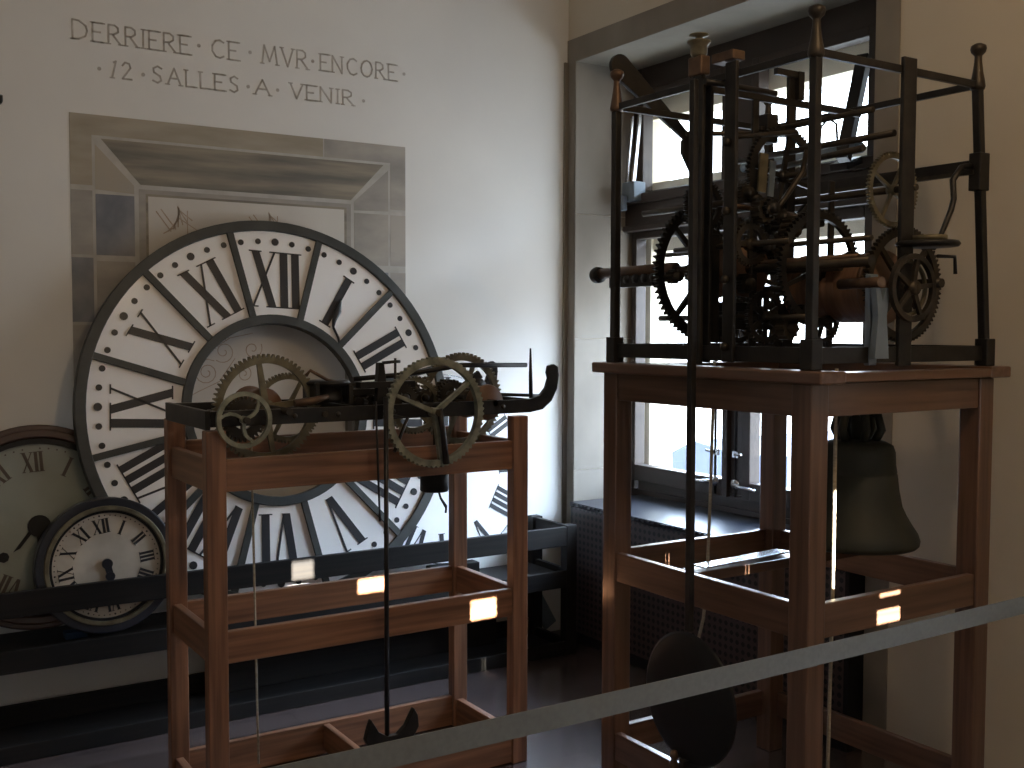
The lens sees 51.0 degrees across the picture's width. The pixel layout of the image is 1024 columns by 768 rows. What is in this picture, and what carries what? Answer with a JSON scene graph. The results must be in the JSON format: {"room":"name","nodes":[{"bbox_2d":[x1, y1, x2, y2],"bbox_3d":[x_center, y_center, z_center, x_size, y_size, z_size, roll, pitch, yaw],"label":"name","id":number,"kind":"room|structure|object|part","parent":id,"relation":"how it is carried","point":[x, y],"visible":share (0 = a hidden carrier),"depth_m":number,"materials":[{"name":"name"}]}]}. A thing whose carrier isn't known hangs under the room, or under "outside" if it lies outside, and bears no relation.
{"room":"clock museum","nodes":[
{"label":"clock museum","id":0,"kind":"room"},
{"bbox_2d":[0,0,568,706],"bbox_3d":[-1.841,-0.478,4.378,6.250,3.800,0.150,-2,3,-33],"label":"wall","id":1,"kind":"structure","parent":0,"point":[476,112],"depth_m":4.94,"materials":[{"name":"paint"}]},
{"bbox_2d":[69,112,405,496],"bbox_3d":[-1.143,-0.252,4.747,1.504,1.715,0.002,-2,3,-33],"label":"stone frame","id":2,"kind":"object","parent":1,"relation":"attached to","point":[138,186],"visible":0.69,"depth_m":4.66,"materials":[{"name":"grey stone"}]},
{"bbox_2d":[70,18,405,106],"bbox_3d":[-1.136,-1.378,4.694,1.498,0.231,0.001,-2,3,-33],"label":"inscription","id":3,"kind":"object","parent":1,"relation":"attached to","point":[72,19],"depth_m":4.63,"materials":[{"name":"grey paint"}]},
{"bbox_2d":[562,62,568,523],"bbox_3d":[0.281,-0.179,5.660,0.029,2.985,0.011,-2,3,-33],"label":"trim","id":4,"kind":"structure","parent":1,"relation":"attached to","point":[566,65],"depth_m":5.64,"materials":[{"name":"paint"}]},
{"bbox_2d":[0,630,903,767],"bbox_3d":[-0.110,1.532,1.866,6.150,0.050,6.120,-2,3,-33],"label":"floor","id":5,"kind":"structure","parent":0,"point":[578,675],"depth_m":4.32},
{"bbox_2d":[0,514,576,765],"bbox_3d":[-1.188,1.047,4.548,3.355,0.640,0.355,-2,3,-33],"label":"display rack","id":6,"kind":"object","parent":5,"relation":"on","point":[32,730],"visible":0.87,"depth_m":4.53,"materials":[{"name":"black wood"}]},
{"bbox_2d":[0,425,93,629],"bbox_3d":[-1.833,0.551,4.153,0.784,0.783,0.206,-2,3,-33],"label":"round wall clock","id":7,"kind":"object","parent":6,"relation":"on","point":[42,476],"visible":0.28,"depth_m":4.13,"materials":[{"name":"brown wood"}]},
{"bbox_2d":[63,629,87,639],"bbox_3d":[-1.701,0.973,4.182,0.080,0.026,0.060,-2,3,-33],"label":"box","id":8,"kind":"object","parent":6,"relation":"on","point":[69,634],"visible":0.76,"depth_m":4.16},
{"bbox_2d":[32,497,165,633],"bbox_3d":[-1.575,0.702,4.167,0.524,0.526,0.107,-2,3,-33],"label":"round clock","id":9,"kind":"object","parent":6,"relation":"on","point":[97,539],"visible":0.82,"depth_m":4.14,"materials":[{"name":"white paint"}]},
{"bbox_3d":[-1.578,0.702,4.172,0.412,0.414,0.076,-2,3,-33],"label":"dial plate","id":10,"kind":"part","parent":9,"relation":"part of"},
{"bbox_2d":[72,220,447,594],"bbox_3d":[-1.015,0.111,4.647,1.664,1.646,0.321,-2,3,-33],"label":"clock dial","id":11,"kind":"object","parent":6,"relation":"on","point":[147,346],"visible":0.6,"depth_m":4.57,"materials":[{"name":"metal"}]},
{"bbox_3d":[-1.516,0.086,4.332,0.408,0.386,0.076,-2,3,-33],"label":"enamel panel","id":12,"kind":"part","parent":11,"relation":"part of","materials":[{"name":"white ceramic"}]},
{"bbox_3d":[-1.441,0.429,4.327,0.470,0.429,0.075,-2,4,-35],"label":"enamel panel","id":13,"kind":"part","parent":11,"relation":"part of","materials":[{"name":"white ceramic"}]},
{"bbox_3d":[-1.480,-0.230,4.406,0.477,0.448,0.077,-1,3,-29],"label":"enamel panel","id":14,"kind":"part","parent":11,"relation":"part of","materials":[{"name":"white ceramic"}]},
{"bbox_3d":[-1.321,-0.417,4.531,0.434,0.466,0.089,-2,3,-33],"label":"enamel panel","id":15,"kind":"part","parent":11,"relation":"part of","materials":[{"name":"white ceramic"}]},
{"bbox_3d":[-1.270,0.630,4.408,0.453,0.472,0.090,-2,3,-33],"label":"enamel panel","id":16,"kind":"part","parent":11,"relation":"part of","materials":[{"name":"white ceramic"}]},
{"bbox_3d":[-1.033,-0.476,4.723,0.390,0.404,0.079,-2,3,-33],"label":"enamel panel","id":17,"kind":"part","parent":11,"relation":"part of","materials":[{"name":"white ceramic"}]},
{"bbox_3d":[-0.997,0.699,4.571,0.390,0.404,0.079,-2,3,-33],"label":"enamel panel","id":18,"kind":"part","parent":11,"relation":"part of","materials":[{"name":"white ceramic"}]},
{"bbox_3d":[-0.760,-0.407,4.887,0.453,0.472,0.090,-2,3,-33],"label":"enamel panel","id":19,"kind":"part","parent":11,"relation":"part of","materials":[{"name":"white ceramic"}]},
{"bbox_3d":[-0.709,0.639,4.763,0.434,0.466,0.089,-2,3,-33],"label":"enamel panel","id":20,"kind":"part","parent":11,"relation":"part of","materials":[{"name":"white ceramic"}]},
{"bbox_3d":[-0.589,-0.207,4.968,0.470,0.429,0.075,-2,4,-35],"label":"enamel panel","id":21,"kind":"part","parent":11,"relation":"part of","materials":[{"name":"white ceramic"}]},
{"bbox_3d":[-0.550,0.453,4.889,0.477,0.448,0.077,-1,3,-29],"label":"enamel panel","id":22,"kind":"part","parent":11,"relation":"part of","materials":[{"name":"white ceramic"}]},
{"bbox_3d":[-0.514,0.136,4.962,0.408,0.386,0.076,-2,3,-33],"label":"enamel panel","id":23,"kind":"part","parent":11,"relation":"part of","materials":[{"name":"white ceramic"}]},
{"bbox_3d":[-1.277,1.305,4.699,3.235,0.110,0.022,-2,3,-33],"label":"rail","id":24,"kind":"part","parent":6,"relation":"part of","materials":[{"name":"black wood"}]},
{"bbox_2d":[0,633,550,746],"bbox_3d":[-1.189,1.346,4.564,3.235,0.018,0.304,-2,3,-33],"label":"shelf","id":25,"kind":"object","parent":6,"relation":"attached to","point":[40,727],"depth_m":4.68,"materials":[{"name":"black wood"}]},
{"bbox_2d":[0,562,552,650],"bbox_3d":[-1.194,0.979,4.554,3.235,0.020,0.326,-2,3,-33],"label":"shelf","id":26,"kind":"object","parent":6,"relation":"attached to","point":[540,574],"depth_m":4.33,"materials":[{"name":"black wood"}]},
{"bbox_3d":[-1.100,1.342,4.425,3.235,0.065,0.024,-2,3,-33],"label":"rail","id":27,"kind":"part","parent":6,"relation":"part of","materials":[{"name":"black wood"}]},
{"bbox_3d":[-1.099,0.997,4.407,3.235,0.085,0.024,-2,3,-33],"label":"rail","id":28,"kind":"part","parent":6,"relation":"part of","materials":[{"name":"black wood"}]},
{"bbox_3d":[-1.099,0.787,4.397,3.235,0.095,0.024,-2,3,-33],"label":"rail","id":29,"kind":"part","parent":6,"relation":"part of","materials":[{"name":"black wood"}]},
{"bbox_3d":[-0.689,1.143,4.984,1.440,0.348,0.020,-2,3,-33],"label":"panel","id":30,"kind":"part","parent":6,"relation":"part of","materials":[{"name":"black wood"}]},
{"bbox_2d":[401,374,508,571],"bbox_3d":[-0.327,0.446,5.175,0.912,0.984,0.153,-2,3,-33],"label":"dial","id":31,"kind":"object","parent":6,"relation":"on","point":[486,490],"visible":0.08,"depth_m":5.26,"materials":[{"name":"metal"}]},
{"bbox_3d":[0.118,0.999,5.563,0.060,0.640,0.055,-2,3,-33],"label":"leg","id":32,"kind":"part","parent":6,"relation":"part of","materials":[{"name":"black wood"}]},
{"bbox_3d":[0.196,1.293,5.450,0.025,0.065,0.245,-2,3,-33],"label":"rail","id":33,"kind":"part","parent":6,"relation":"part of","materials":[{"name":"black wood"}]},
{"bbox_3d":[0.197,0.948,5.432,0.025,0.085,0.245,-2,3,-33],"label":"rail","id":34,"kind":"part","parent":6,"relation":"part of","materials":[{"name":"black wood"}]},
{"bbox_3d":[0.198,0.739,5.422,0.025,0.095,0.245,-2,3,-33],"label":"rail","id":35,"kind":"part","parent":6,"relation":"part of","materials":[{"name":"black wood"}]},
{"bbox_3d":[0.280,1.012,5.311,0.060,0.640,0.055,-2,3,-33],"label":"leg","id":36,"kind":"part","parent":6,"relation":"part of","materials":[{"name":"black wood"}]},
{"bbox_2d":[164,415,527,767],"bbox_3d":[-0.571,0.758,3.840,1.184,1.292,0.486,-2,3,-33],"label":"stand","id":37,"kind":"object","parent":5,"relation":"on","point":[206,464],"visible":0.89,"depth_m":3.78,"materials":[{"name":"brown wood"}]},
{"bbox_3d":[-1.161,0.763,3.723,0.063,1.292,0.045,-2,3,-33],"label":"post","id":38,"kind":"part","parent":37,"relation":"part of","materials":[{"name":"brown wood"}]},
{"bbox_3d":[-1.049,1.360,3.565,0.028,0.108,0.394,-2,3,-33],"label":"rail","id":39,"kind":"part","parent":37,"relation":"part of","materials":[{"name":"brown wood"}]},
{"bbox_3d":[-1.046,0.275,3.510,0.028,0.104,0.394,-2,3,-33],"label":"rail","id":40,"kind":"part","parent":37,"relation":"part of","materials":[{"name":"brown wood"}]},
{"bbox_3d":[-1.048,0.818,3.538,0.028,0.102,0.394,-2,3,-33],"label":"rail","id":41,"kind":"part","parent":37,"relation":"part of","materials":[{"name":"brown wood"}]},
{"bbox_3d":[-0.924,0.786,3.353,0.063,1.285,0.047,-2,3,-33],"label":"post","id":42,"kind":"part","parent":37,"relation":"part of","materials":[{"name":"brown wood"}]},
{"bbox_3d":[-0.690,0.250,4.002,1.058,0.140,0.026,-2,3,-33],"label":"rail","id":43,"kind":"part","parent":37,"relation":"part of","materials":[{"name":"brown wood"}]},
{"bbox_3d":[-0.691,0.794,4.029,1.058,0.102,0.026,-2,3,-33],"label":"rail","id":44,"kind":"part","parent":37,"relation":"part of","materials":[{"name":"brown wood"}]},
{"bbox_3d":[-0.693,1.330,4.057,1.058,0.120,0.026,-2,3,-33],"label":"rail","id":45,"kind":"part","parent":37,"relation":"part of","materials":[{"name":"brown wood"}]},
{"bbox_3d":[-0.585,1.335,3.862,0.025,0.098,0.418,-2,3,-33],"label":"cross rail","id":46,"kind":"part","parent":37,"relation":"part of","materials":[{"name":"brown wood"}]},
{"bbox_2d":[165,348,558,745],"bbox_3d":[-0.485,0.565,3.831,1.328,1.380,0.547,-2,3,-33],"label":"clock","id":47,"kind":"object","parent":37,"relation":"on","point":[324,399],"visible":1,"depth_m":3.62,"materials":[{"name":"black metal"}]},
{"bbox_2d":[250,438,259,763],"bbox_3d":[-0.863,0.706,3.599,0.024,1.160,0.007,-2,3,-33],"label":"hanging cord","id":48,"kind":"object","parent":47,"relation":"hanging from","point":[251,448],"visible":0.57,"depth_m":3.60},
{"bbox_3d":[-0.649,0.012,3.571,0.162,0.124,0.030,-2,3,-33],"label":"locking lever","id":49,"kind":"part","parent":47,"relation":"part of","materials":[{"name":"black metal"}]},
{"bbox_3d":[-0.446,0.258,3.564,0.021,0.400,0.007,-2,3,-33],"label":"crutch rod","id":50,"kind":"part","parent":47,"relation":"part of","materials":[{"name":"black metal"}]},
{"bbox_3d":[-0.420,0.630,3.589,0.016,1.175,0.016,2,4,35],"label":"pendulum rod","id":51,"kind":"part","parent":47,"relation":"part of","materials":[{"name":"black metal"}]},
{"bbox_3d":[-0.417,0.011,3.707,0.067,0.200,0.012,-2,3,-33],"label":"click arm","id":52,"kind":"part","parent":47,"relation":"part of","materials":[{"name":"black metal"}]},
{"bbox_3d":[-0.378,0.164,3.620,0.071,0.128,0.051,-2,3,-33],"label":"tail lever","id":53,"kind":"part","parent":47,"relation":"part of","materials":[{"name":"black metal"}]},
{"bbox_2d":[420,428,448,512],"bbox_3d":[-0.280,0.280,3.880,0.104,0.375,0.104,-2,3,-33],"label":"weight","id":54,"kind":"object","parent":47,"relation":"hanging from","point":[439,484],"visible":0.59,"depth_m":3.84,"materials":[{"name":"black paint"}]},
{"bbox_3d":[-0.256,-0.047,4.010,0.705,0.063,0.028,-1,3,-27],"label":"release rod","id":55,"kind":"part","parent":47,"relation":"part of","materials":[{"name":"black metal"}]},
{"bbox_3d":[-0.236,0.178,3.663,0.049,0.193,0.025,-1,3,-21],"label":"crank arm","id":56,"kind":"part","parent":47,"relation":"part of","materials":[{"name":"black metal"}]},
{"bbox_3d":[0.006,0.040,3.968,0.251,0.025,0.012,-2,3,-33],"label":"release rod","id":57,"kind":"part","parent":47,"relation":"part of","materials":[{"name":"black metal"}]},
{"bbox_3d":[-0.450,0.271,3.629,1.058,0.104,0.026,-2,3,-33],"label":"rail","id":58,"kind":"part","parent":37,"relation":"part of","materials":[{"name":"brown wood"}]},
{"bbox_3d":[-0.452,0.813,3.656,1.058,0.102,0.026,-2,3,-33],"label":"rail","id":59,"kind":"part","parent":37,"relation":"part of","materials":[{"name":"brown wood"}]},
{"bbox_3d":[-0.453,1.355,3.684,1.058,0.108,0.026,-2,3,-33],"label":"rail","id":60,"kind":"part","parent":37,"relation":"part of","materials":[{"name":"brown wood"}]},
{"bbox_3d":[-0.218,0.735,4.327,0.063,1.292,0.045,-2,3,-33],"label":"post","id":61,"kind":"part","parent":37,"relation":"part of","materials":[{"name":"brown wood"}]},
{"bbox_3d":[-0.106,1.332,4.170,0.028,0.108,0.394,-2,3,-33],"label":"rail","id":62,"kind":"part","parent":37,"relation":"part of","materials":[{"name":"brown wood"}]},
{"bbox_3d":[-0.104,0.789,4.142,0.028,0.102,0.394,-2,3,-33],"label":"rail","id":63,"kind":"part","parent":37,"relation":"part of","materials":[{"name":"brown wood"}]},
{"bbox_3d":[-0.103,0.247,4.115,0.028,0.104,0.394,-2,3,-33],"label":"rail","id":64,"kind":"part","parent":37,"relation":"part of","materials":[{"name":"brown wood"}]},
{"bbox_3d":[0.019,0.757,3.958,0.063,1.285,0.047,-2,3,-33],"label":"post","id":65,"kind":"part","parent":37,"relation":"part of","materials":[{"name":"brown wood"}]},
{"bbox_2d":[542,595,555,628],"bbox_3d":[0.126,1.121,5.620,0.245,0.348,0.020,-2,3,-33],"label":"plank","id":66,"kind":"object","parent":5,"relation":"on","point":[548,619],"visible":0.36,"depth_m":5.65,"materials":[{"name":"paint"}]},
{"bbox_2d":[570,495,864,752],"bbox_3d":[0.975,0.997,4.918,0.479,0.715,1.785,-2,3,-33],"label":"radiator casing","id":67,"kind":"object","parent":5,"relation":"on","point":[653,616],"visible":0.4,"depth_m":4.94,"materials":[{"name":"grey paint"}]},
{"bbox_2d":[592,361,1010,767],"bbox_3d":[0.917,0.679,3.522,0.900,1.490,1.000,-2,3,-33],"label":"stand","id":68,"kind":"object","parent":5,"relation":"on","point":[777,391],"depth_m":3.35,"materials":[{"name":"brown wood"}]},
{"bbox_3d":[0.358,0.687,3.681,0.070,1.455,0.070,-2,3,-33],"label":"post","id":69,"kind":"part","parent":68,"relation":"part of","materials":[{"name":"brown wood"}]},
{"bbox_3d":[0.571,1.254,3.346,0.026,0.094,0.773,-2,3,-33],"label":"rail","id":70,"kind":"part","parent":68,"relation":"part of","materials":[{"name":"brown wood"}]},
{"bbox_3d":[0.664,1.225,3.925,0.680,0.094,0.026,-2,3,-33],"label":"rail","id":71,"kind":"part","parent":68,"relation":"part of","materials":[{"name":"brown wood"}]},
{"bbox_3d":[0.665,0.608,3.893,0.680,0.098,0.026,-2,3,-33],"label":"rail","id":72,"kind":"part","parent":68,"relation":"part of","materials":[{"name":"brown wood"}]},
{"bbox_3d":[0.573,0.637,3.315,0.026,0.098,0.773,-2,3,-33],"label":"rail","id":73,"kind":"part","parent":68,"relation":"part of","materials":[{"name":"brown wood"}]},
{"bbox_3d":[0.574,0.026,3.284,0.026,0.092,0.773,-2,3,-33],"label":"rail","id":74,"kind":"part","parent":68,"relation":"part of","materials":[{"name":"brown wood"}]},
{"bbox_2d":[697,361,715,637],"bbox_3d":[0.625,0.401,3.483,0.081,0.952,0.010,-2,3,-33],"label":"hanging cord","id":75,"kind":"object","parent":68,"relation":"hanging from","point":[714,362],"visible":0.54,"depth_m":3.49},
{"bbox_3d":[0.751,0.567,3.490,0.401,0.009,0.055,-2,4,-36],"label":"folded metal strip","id":76,"kind":"part","parent":68,"relation":"part of","materials":[{"name":"silver metal"}]},
{"bbox_3d":[0.875,0.591,3.566,0.756,0.033,0.073,-2,3,-33],"label":"cross rail","id":77,"kind":"part","parent":68,"relation":"part of","materials":[{"name":"brown wood"}]},
{"bbox_3d":[0.990,0.668,4.086,0.070,1.455,0.070,-2,3,-33],"label":"post","id":78,"kind":"part","parent":68,"relation":"part of","materials":[{"name":"brown wood"}]},
{"bbox_2d":[589,4,994,767],"bbox_3d":[0.787,0.066,3.603,0.960,2.387,1.420,-2,3,-33],"label":"clock","id":79,"kind":"object","parent":68,"relation":"on","point":[878,287],"visible":1,"depth_m":3.25,"materials":[{"name":"black metal"}]},
{"bbox_3d":[0.352,-0.502,3.644,0.044,0.855,0.044,-2,3,-33],"label":"corner post","id":80,"kind":"part","parent":79,"relation":"part of","materials":[{"name":"black metal"}]},
{"bbox_3d":[0.452,-0.411,3.910,0.040,0.042,0.440,-2,3,-33],"label":"winding handle","id":81,"kind":"part","parent":79,"relation":"part of","materials":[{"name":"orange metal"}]},
{"bbox_3d":[0.491,-1.002,3.779,0.369,0.273,0.016,-2,3,-33],"label":"hammer lever","id":82,"kind":"part","parent":79,"relation":"part of","materials":[{"name":"black metal"}]},
{"bbox_3d":[0.655,-0.943,3.816,0.717,0.022,0.014,-2,3,-33],"label":"rail","id":83,"kind":"part","parent":79,"relation":"part of","materials":[{"name":"black metal"}]},
{"bbox_3d":[0.531,-0.075,3.172,0.020,1.630,0.027,-2,3,-33],"label":"pendulum rod","id":84,"kind":"part","parent":79,"relation":"part of","materials":[{"name":"black metal"}]},
{"bbox_2d":[687,32,710,57],"bbox_3d":[0.568,-1.026,3.259,0.072,0.072,0.072,-2,3,-33],"label":"finial","id":85,"kind":"object","parent":79,"relation":"on","point":[699,45],"depth_m":3.24,"materials":[{"name":"gold metal"}]},
{"bbox_3d":[0.682,-0.125,3.876,0.787,0.046,0.014,-2,3,-33],"label":"rail","id":86,"kind":"part","parent":79,"relation":"part of","materials":[{"name":"black metal"}]},
{"bbox_3d":[0.585,-0.096,3.300,0.014,0.046,0.865,-2,3,-33],"label":"rail","id":87,"kind":"part","parent":79,"relation":"part of","materials":[{"name":"black metal"}]},
{"bbox_3d":[0.587,-0.915,3.259,0.014,0.022,0.865,-2,3,-33],"label":"rail","id":88,"kind":"part","parent":79,"relation":"part of","materials":[{"name":"black metal"}]},
{"bbox_3d":[0.719,-0.792,3.400,0.370,0.036,0.028,-1,3,-20],"label":"lifting rod","id":89,"kind":"part","parent":79,"relation":"part of","materials":[{"name":"metal"}]},
{"bbox_3d":[0.691,-0.894,3.237,0.300,0.020,0.021,-2,3,-34],"label":"suspension arm","id":90,"kind":"part","parent":79,"relation":"part of","materials":[{"name":"black metal"}]},
{"bbox_3d":[0.774,-0.540,3.328,0.321,0.031,0.021,-2,4,-34],"label":"locking lever","id":91,"kind":"part","parent":79,"relation":"part of","materials":[{"name":"black metal"}]},
{"bbox_3d":[0.755,-0.747,3.218,0.230,0.044,0.014,-1,3,-17],"label":"lifting rod","id":92,"kind":"part","parent":79,"relation":"part of","materials":[{"name":"metal"}]},
{"bbox_3d":[0.989,-0.521,4.053,0.105,0.857,0.044,-2,3,-33],"label":"corner post","id":93,"kind":"part","parent":79,"relation":"part of","materials":[{"name":"black metal"}]},
{"bbox_3d":[0.883,-0.910,3.462,0.717,0.022,0.014,-2,3,-33],"label":"cross rail","id":94,"kind":"part","parent":79,"relation":"part of","materials":[{"name":"black metal"}]},
{"bbox_3d":[0.862,-0.625,3.317,0.155,0.209,0.018,-2,3,-33],"label":"locking lever","id":95,"kind":"part","parent":79,"relation":"part of","materials":[{"name":"metal"}]},
{"bbox_3d":[0.819,-0.464,2.917,0.044,0.855,0.044,-2,3,-33],"label":"corner post","id":96,"kind":"part","parent":79,"relation":"part of","materials":[{"name":"black metal"}]},
{"bbox_3d":[0.929,-0.699,3.356,0.020,0.020,0.510,-1,3,-21],"label":"lifting rod","id":97,"kind":"part","parent":79,"relation":"part of","materials":[{"name":"metal"}]},
{"bbox_3d":[1.200,-0.692,3.665,0.020,0.034,0.865,-2,3,-33],"label":"rail","id":98,"kind":"part","parent":79,"relation":"part of","materials":[{"name":"black metal"}]},
{"bbox_3d":[1.184,-0.668,3.655,0.014,0.012,0.865,-2,3,-33],"label":"rail","id":99,"kind":"part","parent":79,"relation":"part of","materials":[{"name":"metal"}]},
{"bbox_3d":[1.190,-0.933,3.646,0.014,0.022,0.865,-2,3,-33],"label":"rail","id":100,"kind":"part","parent":79,"relation":"part of","materials":[{"name":"black metal"}]},
{"bbox_3d":[1.247,-0.116,3.725,0.014,0.046,0.865,-2,3,-33],"label":"rail","id":101,"kind":"part","parent":79,"relation":"part of","materials":[{"name":"black metal"}]},
{"bbox_3d":[1.122,-0.905,3.089,0.717,0.022,0.014,-2,3,-33],"label":"rail","id":102,"kind":"part","parent":79,"relation":"part of","materials":[{"name":"black metal"}]},
{"bbox_3d":[1.149,-0.087,3.149,0.787,0.046,0.014,-2,3,-33],"label":"rail","id":103,"kind":"part","parent":79,"relation":"part of","materials":[{"name":"black metal"}]},
{"bbox_3d":[1.204,-0.406,3.108,0.180,0.018,0.180,-2,3,-33],"label":"friction plate","id":104,"kind":"part","parent":79,"relation":"part of","materials":[{"name":"black metal"}]},
{"bbox_3d":[1.334,-0.540,3.256,0.177,0.273,0.020,-2,3,-33],"label":"curved lever","id":105,"kind":"part","parent":79,"relation":"part of","materials":[{"name":"black metal"}]},
{"bbox_3d":[1.456,-0.483,3.325,0.105,0.857,0.044,-2,3,-33],"label":"corner post","id":106,"kind":"part","parent":79,"relation":"part of","materials":[{"name":"black metal"}]},
{"bbox_3d":[0.814,0.725,2.972,0.070,1.455,0.072,-2,3,-33],"label":"post","id":107,"kind":"part","parent":68,"relation":"part of","materials":[{"name":"brown wood"}]},
{"bbox_2d":[826,368,838,767],"bbox_3d":[0.930,0.697,3.133,0.022,1.486,0.010,-2,3,-33],"label":"hanging cord","id":108,"kind":"object","parent":68,"relation":"hanging from","point":[836,369],"visible":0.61,"depth_m":3.12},
{"bbox_3d":[1.229,1.234,3.768,0.026,0.094,0.773,-2,3,-33],"label":"rail","id":109,"kind":"part","parent":68,"relation":"part of","materials":[{"name":"brown wood"}]},
{"bbox_3d":[1.231,0.617,3.736,0.026,0.098,0.773,-2,3,-33],"label":"rail","id":110,"kind":"part","parent":68,"relation":"part of","materials":[{"name":"brown wood"}]},
{"bbox_2d":[826,414,920,555],"bbox_3d":[1.090,0.281,3.392,0.386,0.449,0.386,-2,3,-33],"label":"bronze bell","id":111,"kind":"object","parent":68,"relation":"hanging from","point":[872,520],"visible":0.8,"depth_m":3.28,"materials":[{"name":"black metal"}]},
{"bbox_3d":[1.090,0.122,3.384,0.172,0.131,0.152,-2,3,-33],"label":"crown","id":112,"kind":"part","parent":111,"relation":"part of","materials":[{"name":"brown metal"}]},
{"bbox_3d":[1.139,0.646,3.156,0.680,0.098,0.026,-2,3,-33],"label":"rail","id":113,"kind":"part","parent":68,"relation":"part of","materials":[{"name":"brown wood"}]},
{"bbox_3d":[1.141,0.035,3.125,0.680,0.092,0.026,-2,3,-33],"label":"rail","id":114,"kind":"part","parent":68,"relation":"part of","materials":[{"name":"brown wood"}]},
{"bbox_3d":[1.445,0.706,3.376,0.070,1.455,0.072,-2,3,-33],"label":"post","id":115,"kind":"part","parent":68,"relation":"part of","materials":[{"name":"brown wood"}]},
{"bbox_2d":[269,596,1023,767],"bbox_3d":[0.223,0.592,2.043,3.750,0.062,0.002,-2,3,-33],"label":"rail","id":116,"kind":"object","parent":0,"point":[412,749],"visible":1,"depth_m":2.06,"materials":[{"name":"grey metal"}]},
{"bbox_2d":[569,0,1023,767],"bbox_3d":[2.213,-0.410,3.257,0.640,3.800,6.120,-2,3,-33],"label":"wall","id":117,"kind":"structure","parent":0,"point":[940,34],"depth_m":3.69,"materials":[{"name":"paint"}]},
{"bbox_2d":[631,488,789,529],"bbox_3d":[1.264,0.998,5.157,0.260,0.790,1.885,-2,3,-33],"label":"trim","id":118,"kind":"structure","parent":117,"relation":"attached to","point":[634,491],"depth_m":5.39,"materials":[{"name":"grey wood"}]},
{"bbox_2d":[573,0,857,501],"bbox_3d":[0.996,-0.140,4.925,0.384,2.985,1.885,-2,3,-33],"label":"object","id":119,"kind":"structure","parent":117,"relation":"attached to","point":[594,83],"depth_m":5.63,"materials":[{"name":"paint"}]},
{"bbox_2d":[566,0,900,729],"bbox_3d":[0.844,-0.192,4.804,0.006,3.100,2.060,-2,3,-33],"label":"trim","id":120,"kind":"structure","parent":117,"relation":"attached to","point":[675,12],"depth_m":4.08,"materials":[{"name":"paint"}]},
{"bbox_2d":[621,0,875,518],"bbox_3d":[1.148,-0.514,5.003,0.505,2.245,1.885,-2,3,-33],"label":"window","id":121,"kind":"structure","parent":117,"relation":"in","point":[850,28],"depth_m":5.17,"materials":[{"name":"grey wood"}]},
{"bbox_3d":[0.647,-1.232,5.657,0.093,0.433,0.051,-2,3,-33],"label":"stay arm","id":122,"kind":"part","parent":121,"relation":"part of","materials":[{"name":"metal"}]},
{"bbox_3d":[0.880,-1.260,5.437,0.070,0.550,0.680,-2,3,-33],"label":"sash","id":123,"kind":"part","parent":121,"relation":"part of","materials":[{"name":"brown wood"}]},
{"bbox_3d":[0.871,-0.132,5.503,0.070,1.330,0.740,-2,3,-33],"label":"sash","id":124,"kind":"part","parent":121,"relation":"part of","materials":[{"name":"brown wood"}]},
{"bbox_3d":[0.950,0.472,5.300,0.042,0.060,0.181,-2,3,-33],"label":"handle","id":125,"kind":"part","parent":121,"relation":"part of","materials":[{"name":"metal"}]},
{"bbox_3d":[0.995,-0.113,5.226,0.014,1.300,0.012,-2,3,-33],"label":"bolt rod","id":126,"kind":"part","parent":121,"relation":"part of","materials":[{"name":"black metal"}]},
{"bbox_3d":[1.071,-0.107,5.109,0.014,1.300,0.012,-2,3,-33],"label":"bolt rod","id":127,"kind":"part","parent":121,"relation":"part of","materials":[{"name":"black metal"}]},
{"bbox_3d":[1.091,0.483,5.081,0.042,0.060,0.181,-2,3,-33],"label":"handle","id":128,"kind":"part","parent":121,"relation":"part of","materials":[{"name":"metal"}]},
{"bbox_3d":[1.325,-0.095,4.796,0.070,1.330,0.740,-2,3,-33],"label":"sash","id":129,"kind":"part","parent":121,"relation":"part of","materials":[{"name":"brown wood"}]},
{"bbox_3d":[1.336,-1.223,4.726,0.070,0.550,0.710,-2,3,-33],"label":"sash","id":130,"kind":"part","parent":121,"relation":"part of","materials":[{"name":"brown wood"}]},
{"bbox_3d":[1.374,-1.107,4.375,0.106,0.481,0.250,3,4,42],"label":"stay lever","id":131,"kind":"part","parent":121,"relation":"part of","materials":[{"name":"black metal"}]},
{"label":"outside","id":132,"kind":"structure","parent":0,"visible":0},
{"bbox_2d":[672,431,833,487],"bbox_3d":[3.946,1.606,14.310,3.000,1.760,2.050,-2,3,-33],"label":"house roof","id":133,"kind":"structure","parent":132,"point":[702,457],"depth_m":13.86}
]}

